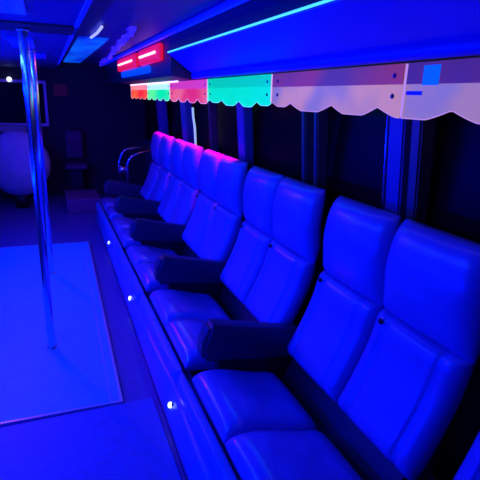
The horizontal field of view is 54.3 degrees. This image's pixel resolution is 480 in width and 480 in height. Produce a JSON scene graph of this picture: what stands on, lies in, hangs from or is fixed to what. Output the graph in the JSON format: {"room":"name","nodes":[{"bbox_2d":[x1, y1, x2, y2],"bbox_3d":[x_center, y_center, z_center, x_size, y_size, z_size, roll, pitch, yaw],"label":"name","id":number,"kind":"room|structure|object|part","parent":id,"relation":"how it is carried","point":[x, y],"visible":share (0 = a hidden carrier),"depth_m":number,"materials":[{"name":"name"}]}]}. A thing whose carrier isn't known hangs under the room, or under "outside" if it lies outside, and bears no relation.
{"room":"vehicle interior","nodes":[
{"label":"vehicle interior","id":0,"kind":"room"},
{"bbox_2d":[0,61,145,197],"bbox_3d":[-2.825,-1.707,7.357,2.650,2.190,0.080,-5,18,-21],"label":"wall","id":1,"kind":"structure","parent":0,"point":[110,122],"depth_m":7.47,"materials":[{"name":"black"}]},
{"bbox_2d":[0,125,26,131],"bbox_3d":[-3.572,-1.639,6.872,0.800,0.090,0.235,-5,18,-21],"label":"dashboard","id":2,"kind":"object","parent":1,"relation":"attached to","point":[3,128],"visible":0.94,"depth_m":6.86},
{"bbox_2d":[0,79,48,125],"bbox_3d":[-3.446,-2.026,6.907,1.120,0.660,0.060,-5,18,-21],"label":"window","id":3,"kind":"structure","parent":1,"relation":"in","point":[12,103],"depth_m":6.96,"materials":[{"name":"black glass"}]},
{"bbox_2d":[53,84,67,95],"bbox_3d":[-2.743,-2.288,7.146,0.200,0.170,0.023,-5,18,-21],"label":"wall sign","id":4,"kind":"object","parent":1,"relation":"attached to","point":[58,89],"visible":1,"depth_m":7.13,"materials":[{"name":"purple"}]},
{"bbox_2d":[120,79,201,86],"bbox_3d":[-0.959,-1.827,5.503,0.388,0.006,4.315,-5,18,-21],"label":"trim","id":5,"kind":"structure","parent":1,"relation":"attached to","point":[190,79],"depth_m":3.88,"materials":[{"name":"grey"}]},
{"bbox_2d":[239,55,479,76],"bbox_3d":[0.230,-1.267,3.306,0.140,0.490,9.600,-5,18,-21],"label":"trim","id":6,"kind":"structure","parent":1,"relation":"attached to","point":[474,56],"depth_m":2.13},
{"bbox_2d":[0,0,226,68],"bbox_3d":[-1.005,-1.312,2.778,2.650,0.180,9.600,-5,18,-21],"label":"ceiling","id":7,"kind":"structure","parent":0,"point":[152,18],"depth_m":2.84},
{"bbox_2d":[6,36,18,47],"bbox_3d":[-1.538,-1.355,3.197,0.066,0.013,0.829,-5,18,-21],"label":"recessed light","id":8,"kind":"object","parent":7,"relation":"in","point":[13,41],"depth_m":3.10,"materials":[{"name":"blue"}]},
{"bbox_2d":[0,0,25,14],"bbox_3d":[-1.031,-0.787,1.370,0.700,0.011,1.230,-5,18,-21],"label":"ceiling light panel","id":9,"kind":"object","parent":7,"relation":"attached to","point":[6,6],"visible":1,"depth_m":1.86,"materials":[{"name":"blue plastic"}]},
{"bbox_2d":[28,38,34,48],"bbox_3d":[-1.451,-1.368,3.251,0.038,0.013,0.782,-5,18,-21],"label":"recessed light","id":10,"kind":"object","parent":7,"relation":"in","point":[31,43],"depth_m":3.22,"materials":[{"name":"blue"}]},
{"bbox_2d":[0,20,77,35],"bbox_3d":[-1.517,-1.093,2.323,1.335,0.010,0.350,-5,18,-21],"label":"trim","id":11,"kind":"structure","parent":7,"relation":"attached to","point":[9,25],"depth_m":2.43,"materials":[{"name":"black"}]},
{"bbox_2d":[35,53,46,58],"bbox_3d":[-1.903,-1.743,4.440,0.125,0.013,0.550,-5,18,-21],"label":"recessed light","id":12,"kind":"object","parent":7,"relation":"in","point":[38,55],"visible":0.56,"depth_m":4.36,"materials":[{"name":"blue"}]},
{"bbox_2d":[58,0,92,64],"bbox_3d":[-1.229,-1.389,3.337,0.021,0.009,5.200,-5,18,-21],"label":"ceiling strip","id":13,"kind":"object","parent":7,"relation":"attached to","point":[87,3],"visible":0.98,"depth_m":2.18,"materials":[{"name":"blue"}]},
{"bbox_2d":[63,36,108,62],"bbox_3d":[-1.866,-2.171,5.448,0.240,0.013,3.550,-5,18,-21],"label":"panel","id":14,"kind":"object","parent":7,"relation":"attached to","point":[83,46],"visible":1,"depth_m":4.71,"materials":[{"name":"translucent plastic"},{"name":"light-emitting panel"}]},
{"bbox_2d":[90,25,102,38],"bbox_3d":[-1.050,-1.518,3.428,0.030,0.020,0.701,-5,18,-22],"label":"recessed light","id":15,"kind":"object","parent":7,"relation":"in","point":[101,26],"visible":1,"depth_m":3.39,"materials":[{"name":"white plastic"}]},
{"bbox_2d":[99,25,136,66],"bbox_3d":[-1.406,-2.022,5.094,0.077,0.087,4.637,-4,18,-18],"label":"garland","id":16,"kind":"object","parent":7,"relation":"attached to","point":[131,30],"visible":1,"depth_m":3.86,"materials":[{"name":"blue"}]},
{"bbox_2d":[105,36,238,85],"bbox_3d":[-1.042,-1.974,5.442,0.545,0.333,4.280,-5,18,-21],"label":"locker","id":17,"kind":"object","parent":7,"relation":"attached to","point":[168,69],"depth_m":4.01,"materials":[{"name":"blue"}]},
{"bbox_2d":[117,53,138,71],"bbox_3d":[-1.245,-1.936,5.132,0.060,0.134,1.200,-5,18,-21],"label":"lamp","id":18,"kind":"object","parent":17,"relation":"attached to","point":[131,61],"visible":0.98,"depth_m":4.91,"materials":[{"name":"red plastic"}]},
{"bbox_2d":[121,65,150,77],"bbox_3d":[-1.084,-1.716,4.789,0.044,0.066,1.550,-5,18,-21],"label":"lamp","id":19,"kind":"object","parent":17,"relation":"attached to","point":[146,69],"visible":1,"depth_m":4.53,"materials":[{"name":"blue plastic"}]},
{"bbox_2d":[131,84,147,98],"bbox_3d":[-1.222,-1.786,5.641,0.012,0.166,1.093,-5,18,-21],"label":"scalloped valance","id":20,"kind":"object","parent":17,"relation":"hanging from","point":[140,91],"visible":0.91,"depth_m":5.61,"materials":[{"name":"orange"}]},
{"bbox_3d":[-1.218,-1.787,5.642,0.004,0.164,1.092,-5,18,-21],"label":"panel","id":21,"kind":"part","parent":20,"relation":"part of","materials":[{"name":"orange"}]},
{"bbox_2d":[138,43,162,65],"bbox_3d":[-0.780,-1.583,4.016,0.060,0.134,0.860,-5,18,-21],"label":"lamp","id":22,"kind":"object","parent":17,"relation":"attached to","point":[154,53],"visible":1,"depth_m":3.85,"materials":[{"name":"red plastic"}]},
{"bbox_3d":[-0.975,-1.676,5.017,0.006,0.012,2.450,-5,18,-21],"label":"light strip","id":23,"kind":"part","parent":17,"relation":"part of","materials":[{"name":"white plastic"}]},
{"bbox_2d":[147,83,169,100],"bbox_3d":[-0.827,-1.486,4.693,0.012,0.166,1.033,-5,18,-21],"label":"scalloped valance","id":24,"kind":"object","parent":17,"relation":"hanging from","point":[160,91],"visible":0.95,"depth_m":4.64,"materials":[{"name":"green"}]},
{"bbox_3d":[-0.823,-1.487,4.694,0.004,0.164,1.032,-5,18,-21],"label":"panel","id":25,"kind":"part","parent":24,"relation":"part of","materials":[{"name":"green"}]},
{"bbox_2d":[169,79,207,103],"bbox_3d":[-0.432,-1.186,3.745,0.012,0.166,1.093,-5,18,-21],"label":"scalloped valance","id":26,"kind":"object","parent":17,"relation":"attached to","point":[192,90],"visible":0.98,"depth_m":3.64,"materials":[{"name":"pink"}]},
{"bbox_3d":[-0.428,-1.187,3.746,0.004,0.164,1.092,-5,18,-21],"label":"panel","id":27,"kind":"part","parent":26,"relation":"part of","materials":[{"name":"pink"}]},
{"bbox_2d":[104,0,249,64],"bbox_3d":[-0.992,-1.832,4.481,0.039,0.039,5.900,-5,18,-21],"label":"rail","id":28,"kind":"object","parent":7,"relation":"attached to","point":[229,4],"visible":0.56,"depth_m":2.78,"materials":[{"name":"blue"}]},
{"bbox_2d":[167,0,479,78],"bbox_3d":[0.687,-0.656,1.252,0.595,0.321,5.080,-5,18,-21],"label":"rack","id":29,"kind":"object","parent":7,"relation":"attached to","point":[250,37],"visible":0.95,"depth_m":1.67,"materials":[{"name":"blue"}]},
{"bbox_2d":[207,74,271,106],"bbox_3d":[-0.037,-0.886,2.796,0.012,0.166,1.033,-5,18,-21],"label":"scalloped valance","id":30,"kind":"object","parent":29,"relation":"hanging from","point":[246,90],"visible":1,"depth_m":2.68,"materials":[{"name":"green"}]},
{"bbox_3d":[-0.033,-0.888,2.798,0.004,0.164,1.032,-5,18,-21],"label":"panel","id":31,"kind":"part","parent":30,"relation":"part of","materials":[{"name":"green"}]},
{"bbox_3d":[-0.037,-0.823,2.816,0.004,0.033,1.033,-5,18,-21],"label":"edge trim","id":32,"kind":"part","parent":30,"relation":"part of","materials":[{"name":"teal"}]},
{"bbox_2d":[270,63,406,117],"bbox_3d":[0.334,-0.605,1.906,0.012,0.166,0.963,-5,18,-21],"label":"scalloped valance","id":33,"kind":"object","parent":29,"relation":"hanging from","point":[355,90],"visible":1,"depth_m":1.76,"materials":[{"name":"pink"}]},
{"bbox_3d":[0.156,-0.752,2.321,0.002,0.132,0.008,-5,18,-21],"label":"joint trim","id":34,"kind":"part","parent":33,"relation":"part of","materials":[{"name":"pink"}]},
{"bbox_3d":[0.334,-0.542,1.926,0.004,0.034,0.963,-5,18,-21],"label":"edge trim","id":35,"kind":"part","parent":33,"relation":"part of","materials":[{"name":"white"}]},
{"bbox_2d":[400,57,479,123],"bbox_3d":[0.707,-0.322,1.011,0.012,0.166,1.042,-5,18,-21],"label":"scalloped valance","id":36,"kind":"object","parent":29,"relation":"hanging from","point":[431,89],"visible":1,"depth_m":1.33,"materials":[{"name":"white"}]},
{"bbox_3d":[0.514,-0.468,1.466,0.002,0.158,0.008,-5,18,-21],"label":"joint trim","id":37,"kind":"part","parent":36,"relation":"part of","materials":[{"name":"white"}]},
{"bbox_3d":[0.707,-0.258,1.031,0.004,0.033,1.042,-5,18,-21],"label":"edge trim","id":38,"kind":"part","parent":36,"relation":"part of","materials":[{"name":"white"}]},
{"bbox_3d":[0.711,-0.323,1.012,0.004,0.164,1.042,-5,18,-21],"label":"panel","id":39,"kind":"part","parent":36,"relation":"part of","materials":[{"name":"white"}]},
{"bbox_2d":[192,107,196,144],"bbox_3d":[-0.468,-1.158,4.785,0.034,0.382,0.109,-5,18,-21],"label":"strap","id":40,"kind":"object","parent":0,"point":[193,117],"visible":0.91,"depth_m":4.77,"materials":[{"name":"white"}]},
{"bbox_2d":[0,194,437,479],"bbox_3d":[-1.073,0.648,3.369,2.861,0.102,9.656,-4,18,-20],"label":"floor","id":41,"kind":"structure","parent":0,"point":[37,382],"depth_m":3.29,"materials":[{"name":"blue"}]},
{"bbox_2d":[0,130,50,208],"bbox_3d":[-3.093,-0.990,6.580,0.819,1.090,0.440,-5,18,-21],"label":"seat","id":42,"kind":"object","parent":41,"relation":"on","point":[15,166],"visible":0.64,"depth_m":6.39,"materials":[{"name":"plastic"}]},
{"bbox_2d":[16,27,56,349],"bbox_3d":[-1.185,-0.213,2.757,0.064,1.902,0.064,-5,18,-21],"label":"pole","id":43,"kind":"object","parent":41,"relation":"on","point":[22,32],"visible":1,"depth_m":2.70,"materials":[{"name":"silver metal"}]},
{"bbox_2d":[29,48,54,273],"bbox_3d":[-1.690,-0.612,4.000,0.064,1.912,0.064,-5,18,-21],"label":"pole","id":44,"kind":"object","parent":41,"relation":"on","point":[31,51],"visible":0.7,"depth_m":3.96,"materials":[{"name":"silver metal"}]},
{"bbox_2d":[65,130,87,189],"bbox_3d":[-2.544,-1.157,7.264,0.320,1.050,0.360,-5,18,-21],"label":"seat","id":45,"kind":"object","parent":41,"relation":"on","point":[73,138],"visible":0.93,"depth_m":7.26,"materials":[{"name":"black plastic"}]},
{"bbox_3d":[-2.585,-1.493,7.298,0.260,0.430,0.080,-5,18,-21],"label":"backrest","id":46,"kind":"part","parent":45,"relation":"part of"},
{"bbox_2d":[65,189,101,213],"bbox_3d":[-2.286,-0.568,6.813,0.460,0.200,0.720,-5,18,-21],"label":"step","id":47,"kind":"structure","parent":41,"relation":"on","point":[77,201],"depth_m":6.53,"materials":[{"name":"purple"}]},
{"bbox_2d":[0,398,181,479],"bbox_3d":[-0.505,1.466,0.600,1.570,0.014,3.815,-5,18,-21],"label":"floor panel","id":48,"kind":"object","parent":41,"relation":"on","point":[124,441],"depth_m":2.19,"materials":[{"name":"carpet"}]},
{"bbox_2d":[116,145,150,182],"bbox_3d":[-1.472,-0.849,6.563,0.495,0.936,0.138,-5,18,-21],"label":"grab rail","id":49,"kind":"object","parent":41,"relation":"on","point":[119,169],"visible":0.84,"depth_m":6.44,"materials":[{"name":"silver metal"}]},
{"bbox_3d":[-1.472,-1.161,6.524,0.467,0.317,0.032,-5,18,-21],"label":"rail","id":50,"kind":"part","parent":49,"relation":"part of","materials":[{"name":"silver metal"}]},
{"bbox_3d":[-1.401,-0.824,6.548,0.378,0.901,0.044,-5,18,-21],"label":"rail","id":51,"kind":"part","parent":49,"relation":"part of","materials":[{"name":"silver metal"}]},
{"bbox_2d":[96,131,175,226],"bbox_3d":[-1.273,-0.772,5.666,0.877,1.014,1.047,-5,18,-21],"label":"seat","id":52,"kind":"object","parent":41,"relation":"on","point":[155,186],"visible":0.68,"depth_m":5.68,"materials":[{"name":"blue leather"}]},
{"bbox_2d":[101,197,115,209],"bbox_3d":[-1.496,-0.422,5.890,0.445,0.193,0.468,-5,18,-21],"label":"seat cushion","id":53,"kind":"object","parent":52,"relation":"on","point":[107,201],"depth_m":5.76,"materials":[{"name":"leather"}]},
{"bbox_2d":[105,205,122,220],"bbox_3d":[-1.321,-0.290,5.471,0.445,0.193,0.468,-5,18,-21],"label":"seat cushion","id":54,"kind":"object","parent":52,"relation":"on","point":[109,209],"depth_m":5.27,"materials":[{"name":"leather"}]},
{"bbox_3d":[-1.490,-0.668,6.121,0.567,0.267,0.118,-5,18,-21],"label":"armrest","id":55,"kind":"part","parent":52,"relation":"part of","materials":[{"name":"leather"}]},
{"bbox_3d":[-1.120,-0.741,5.945,0.254,0.454,0.460,-5,18,-21],"label":"backrest","id":56,"kind":"part","parent":52,"relation":"part of","materials":[{"name":"leather"}]},
{"bbox_3d":[-0.945,-0.609,5.527,0.254,0.454,0.460,-5,18,-21],"label":"backrest","id":57,"kind":"part","parent":52,"relation":"part of","materials":[{"name":"leather"}]},
{"bbox_2d":[105,139,203,257],"bbox_3d":[-0.885,-0.478,4.735,0.877,1.014,1.047,-5,18,-21],"label":"seat","id":58,"kind":"object","parent":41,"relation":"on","point":[177,205],"visible":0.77,"depth_m":4.75,"materials":[{"name":"blue leather"}]},
{"bbox_2d":[111,217,134,232],"bbox_3d":[-1.108,-0.128,4.959,0.445,0.193,0.468,-5,18,-21],"label":"seat cushion","id":59,"kind":"object","parent":58,"relation":"on","point":[118,223],"depth_m":4.83,"materials":[{"name":"leather"}]},
{"bbox_2d":[117,228,140,248],"bbox_3d":[-0.933,0.005,4.541,0.445,0.193,0.468,-5,18,-21],"label":"seat cushion","id":60,"kind":"object","parent":58,"relation":"on","point":[123,234],"depth_m":4.34,"materials":[{"name":"leather"}]},
{"bbox_3d":[-1.103,-0.373,5.191,0.567,0.267,0.118,-5,18,-21],"label":"armrest","id":61,"kind":"part","parent":58,"relation":"part of","materials":[{"name":"leather"}]},
{"bbox_3d":[-0.732,-0.447,5.015,0.254,0.454,0.460,-5,18,-21],"label":"backrest","id":62,"kind":"part","parent":58,"relation":"part of","materials":[{"name":"leather"}]},
{"bbox_3d":[-0.558,-0.314,4.596,0.254,0.454,0.460,-5,18,-21],"label":"backrest","id":63,"kind":"part","parent":58,"relation":"part of","materials":[{"name":"leather"}]},
{"bbox_2d":[119,149,248,303],"bbox_3d":[-0.497,-0.184,3.805,0.877,1.014,1.047,-5,18,-21],"label":"seat","id":64,"kind":"object","parent":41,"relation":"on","point":[211,232],"visible":0.76,"depth_m":3.79,"materials":[{"name":"blue leather"}]},
{"bbox_2d":[135,262,166,293],"bbox_3d":[-0.546,0.299,3.610,0.445,0.193,0.468,-5,18,-21],"label":"seat cushion","id":65,"kind":"object","parent":64,"relation":"on","point":[144,270],"depth_m":3.43,"materials":[{"name":"leather"}]},
{"bbox_2d":[126,245,178,268],"bbox_3d":[-0.720,0.166,4.029,0.445,0.193,0.468,-5,18,-21],"label":"seat cushion","id":66,"kind":"object","parent":64,"relation":"on","point":[137,254],"depth_m":3.97,"materials":[{"name":"leather"}]},
{"bbox_3d":[-0.715,-0.079,4.260,0.567,0.267,0.118,-5,18,-21],"label":"armrest","id":67,"kind":"part","parent":64,"relation":"part of","materials":[{"name":"leather"}]},
{"bbox_3d":[-0.535,0.225,3.889,0.550,0.173,0.860,-5,18,-21],"label":"seat frame","id":68,"kind":"part","parent":64,"relation":"part of","materials":[{"name":"leather"}]},
{"bbox_3d":[-0.344,-0.152,4.085,0.254,0.454,0.460,-5,18,-21],"label":"backrest","id":69,"kind":"part","parent":64,"relation":"part of","materials":[{"name":"leather"}]},
{"bbox_3d":[-0.170,-0.020,3.666,0.254,0.454,0.460,-5,18,-21],"label":"backrest","id":70,"kind":"part","parent":64,"relation":"part of","materials":[{"name":"leather"}]},
{"bbox_2d":[140,165,327,385],"bbox_3d":[-0.110,0.111,2.874,0.877,1.014,1.047,-5,18,-21],"label":"seat","id":71,"kind":"object","parent":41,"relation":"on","point":[271,272],"visible":0.89,"depth_m":2.83,"materials":[{"name":"blue leather"}]},
{"bbox_2d":[149,289,229,327],"bbox_3d":[-0.333,0.461,3.099,0.445,0.193,0.468,-5,18,-21],"label":"seat cushion","id":72,"kind":"object","parent":71,"relation":"on","point":[169,304],"depth_m":3.01,"materials":[{"name":"leather"}]},
{"bbox_2d":[165,318,214,370],"bbox_3d":[-0.158,0.593,2.680,0.445,0.193,0.468,-5,18,-21],"label":"seat cushion","id":73,"kind":"object","parent":71,"relation":"on","point":[183,333],"depth_m":2.55,"materials":[{"name":"leather"}]},
{"bbox_3d":[-0.327,0.215,3.330,0.567,0.267,0.118,-5,18,-21],"label":"armrest","id":74,"kind":"part","parent":71,"relation":"part of","materials":[{"name":"leather"}]},
{"bbox_3d":[-0.147,0.520,2.958,0.550,0.173,0.860,-5,18,-21],"label":"seat frame","id":75,"kind":"part","parent":71,"relation":"part of","materials":[{"name":"leather"}]},
{"bbox_3d":[0.043,0.142,3.154,0.254,0.454,0.460,-5,18,-21],"label":"backrest","id":76,"kind":"part","parent":71,"relation":"part of","materials":[{"name":"leather"}]},
{"bbox_3d":[0.218,0.274,2.736,0.254,0.454,0.460,-5,18,-21],"label":"backrest","id":77,"kind":"part","parent":71,"relation":"part of","materials":[{"name":"leather"}]},
{"bbox_2d":[96,207,436,479],"bbox_3d":[-0.330,0.553,3.401,0.933,0.155,6.760,-5,18,-21],"label":"plinth","id":78,"kind":"object","parent":41,"relation":"on","point":[193,462],"visible":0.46,"depth_m":2.52,"materials":[{"name":"plastic"}]},
{"bbox_2d":[177,195,479,479],"bbox_3d":[0.278,0.405,1.944,0.877,1.014,1.047,-5,18,-21],"label":"seat","id":79,"kind":"object","parent":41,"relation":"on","point":[371,382],"visible":1,"depth_m":1.89,"materials":[{"name":"blue leather"}]},
{"bbox_3d":[0.060,0.509,2.399,0.567,0.267,0.118,-5,18,-21],"label":"armrest","id":80,"kind":"part","parent":79,"relation":"part of","materials":[{"name":"blue leather"}]},
{"bbox_2d":[192,369,316,443],"bbox_3d":[0.055,0.755,2.168,0.445,0.193,0.468,-5,18,-21],"label":"seat cushion","id":81,"kind":"object","parent":79,"relation":"on","point":[236,401],"depth_m":2.07,"materials":[{"name":"leather"}]},
{"bbox_2d":[224,430,361,479],"bbox_3d":[0.230,0.887,1.749,0.445,0.193,0.468,-5,18,-21],"label":"seat cushion","id":82,"kind":"object","parent":79,"relation":"on","point":[254,454],"depth_m":1.76,"materials":[{"name":"leather"}]},
{"bbox_3d":[0.431,0.436,2.224,0.254,0.454,0.460,-5,18,-21],"label":"backrest","id":83,"kind":"part","parent":79,"relation":"part of","materials":[{"name":"leather"}]},
{"bbox_3d":[0.240,0.814,2.028,0.550,0.173,0.860,-5,18,-21],"label":"seat frame","id":84,"kind":"part","parent":79,"relation":"part of","materials":[{"name":"blue leather"}]},
{"bbox_3d":[0.605,0.568,1.805,0.254,0.454,0.460,-5,18,-21],"label":"backrest","id":85,"kind":"part","parent":79,"relation":"part of","materials":[{"name":"leather"}]},
{"bbox_2d":[453,431,479,479],"bbox_3d":[0.666,0.699,1.014,0.877,1.014,1.047,-5,18,-21],"label":"seat","id":86,"kind":"object","parent":41,"relation":"on","point":[469,469],"visible":1,"depth_m":1.45,"materials":[{"name":"leather"}]},
{"bbox_2d":[146,147,479,479],"bbox_3d":[0.210,0.113,3.735,0.080,1.000,9.600,-5,18,-21],"label":"wall","id":87,"kind":"structure","parent":0,"point":[464,428],"depth_m":1.95,"materials":[{"name":"grey"}]},
{"bbox_2d":[139,137,150,144],"bbox_3d":[0.142,-0.339,3.563,0.100,0.080,9.600,-5,18,-21],"label":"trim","id":88,"kind":"structure","parent":87,"relation":"attached to","point":[145,140],"depth_m":7.39,"materials":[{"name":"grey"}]},
{"bbox_2d":[144,98,167,139],"bbox_3d":[-1.261,-1.826,6.995,0.012,0.710,1.650,-5,18,-21],"label":"window","id":89,"kind":"structure","parent":87,"relation":"in","point":[151,120],"depth_m":7.29,"materials":[{"name":"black glass"}]},
{"bbox_2d":[156,98,168,134],"bbox_3d":[-1.031,-1.588,6.234,0.129,0.710,0.300,-5,18,-21],"label":"trim","id":90,"kind":"structure","parent":87,"relation":"attached to","point":[161,106],"depth_m":6.12,"materials":[{"name":"blue"}]},
{"bbox_2d":[168,99,192,139],"bbox_3d":[-0.735,-1.427,5.732,0.012,0.710,1.200,-5,18,-21],"label":"window","id":91,"kind":"structure","parent":87,"relation":"in","point":[174,113],"depth_m":5.92,"materials":[{"name":"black glass"}]},
{"bbox_2d":[180,99,193,143],"bbox_3d":[-0.583,-1.248,5.158,0.129,0.710,0.210,-5,18,-21],"label":"trim","id":92,"kind":"structure","parent":87,"relation":"attached to","point":[185,107],"depth_m":5.07,"materials":[{"name":"blue"}]},
{"bbox_2d":[208,100,218,151],"bbox_3d":[-0.245,-0.992,4.347,0.129,0.710,0.040,-5,18,-21],"label":"trim","id":93,"kind":"structure","parent":87,"relation":"attached to","point":[212,107],"depth_m":4.31,"materials":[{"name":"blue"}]},
{"bbox_2d":[193,100,254,158],"bbox_3d":[-0.199,-1.020,4.447,0.012,0.710,1.700,-5,18,-21],"label":"window","id":94,"kind":"structure","parent":87,"relation":"in","point":[226,115],"depth_m":4.34,"materials":[{"name":"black glass"}]},
{"bbox_2d":[236,102,253,169],"bbox_3d":[0.041,-0.774,3.660,0.129,0.710,0.150,-5,18,-21],"label":"trim","id":95,"kind":"structure","parent":87,"relation":"attached to","point":[244,114],"depth_m":3.60,"materials":[{"name":"blue"}]},
{"bbox_2d":[302,111,313,185],"bbox_3d":[0.405,-0.498,2.787,0.129,0.710,0.040,-5,18,-21],"label":"trim","id":96,"kind":"structure","parent":87,"relation":"attached to","point":[307,117],"depth_m":2.75,"materials":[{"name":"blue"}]},
{"bbox_2d":[314,107,328,193],"bbox_3d":[0.457,-0.459,2.663,0.129,0.710,0.040,-5,18,-21],"label":"trim","id":97,"kind":"structure","parent":87,"relation":"attached to","point":[320,118],"depth_m":2.63,"materials":[{"name":"grey"}]},
{"bbox_2d":[254,102,389,217],"bbox_3d":[0.438,-0.537,2.919,0.012,0.710,1.750,-5,18,-21],"label":"window","id":98,"kind":"structure","parent":87,"relation":"in","point":[356,143],"depth_m":2.62,"materials":[{"name":"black glass"}]},
{"bbox_2d":[381,114,388,209],"bbox_3d":[0.646,-0.297,2.097,0.053,0.601,0.010,-5,18,-21],"label":"trim","id":99,"kind":"structure","parent":87,"relation":"attached to","point":[387,119],"depth_m":2.08,"materials":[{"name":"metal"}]},
{"bbox_2d":[385,116,412,223],"bbox_3d":[0.704,-0.271,2.070,0.129,0.710,0.100,-5,18,-21],"label":"trim","id":100,"kind":"structure","parent":87,"relation":"attached to","point":[400,130],"depth_m":2.02,"materials":[{"name":"blue"}]},
{"bbox_2d":[406,117,435,224],"bbox_3d":[0.748,-0.238,1.963,0.129,0.710,0.060,-5,18,-21],"label":"trim","id":101,"kind":"structure","parent":87,"relation":"attached to","point":[422,136],"depth_m":1.92,"materials":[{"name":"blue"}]},
{"bbox_2d":[426,112,479,242],"bbox_3d":[1.075,-0.053,1.390,0.012,0.710,1.700,-5,18,-21],"label":"window","id":102,"kind":"structure","parent":87,"relation":"in","point":[453,207],"depth_m":1.87,"materials":[{"name":"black glass"}]}
]}

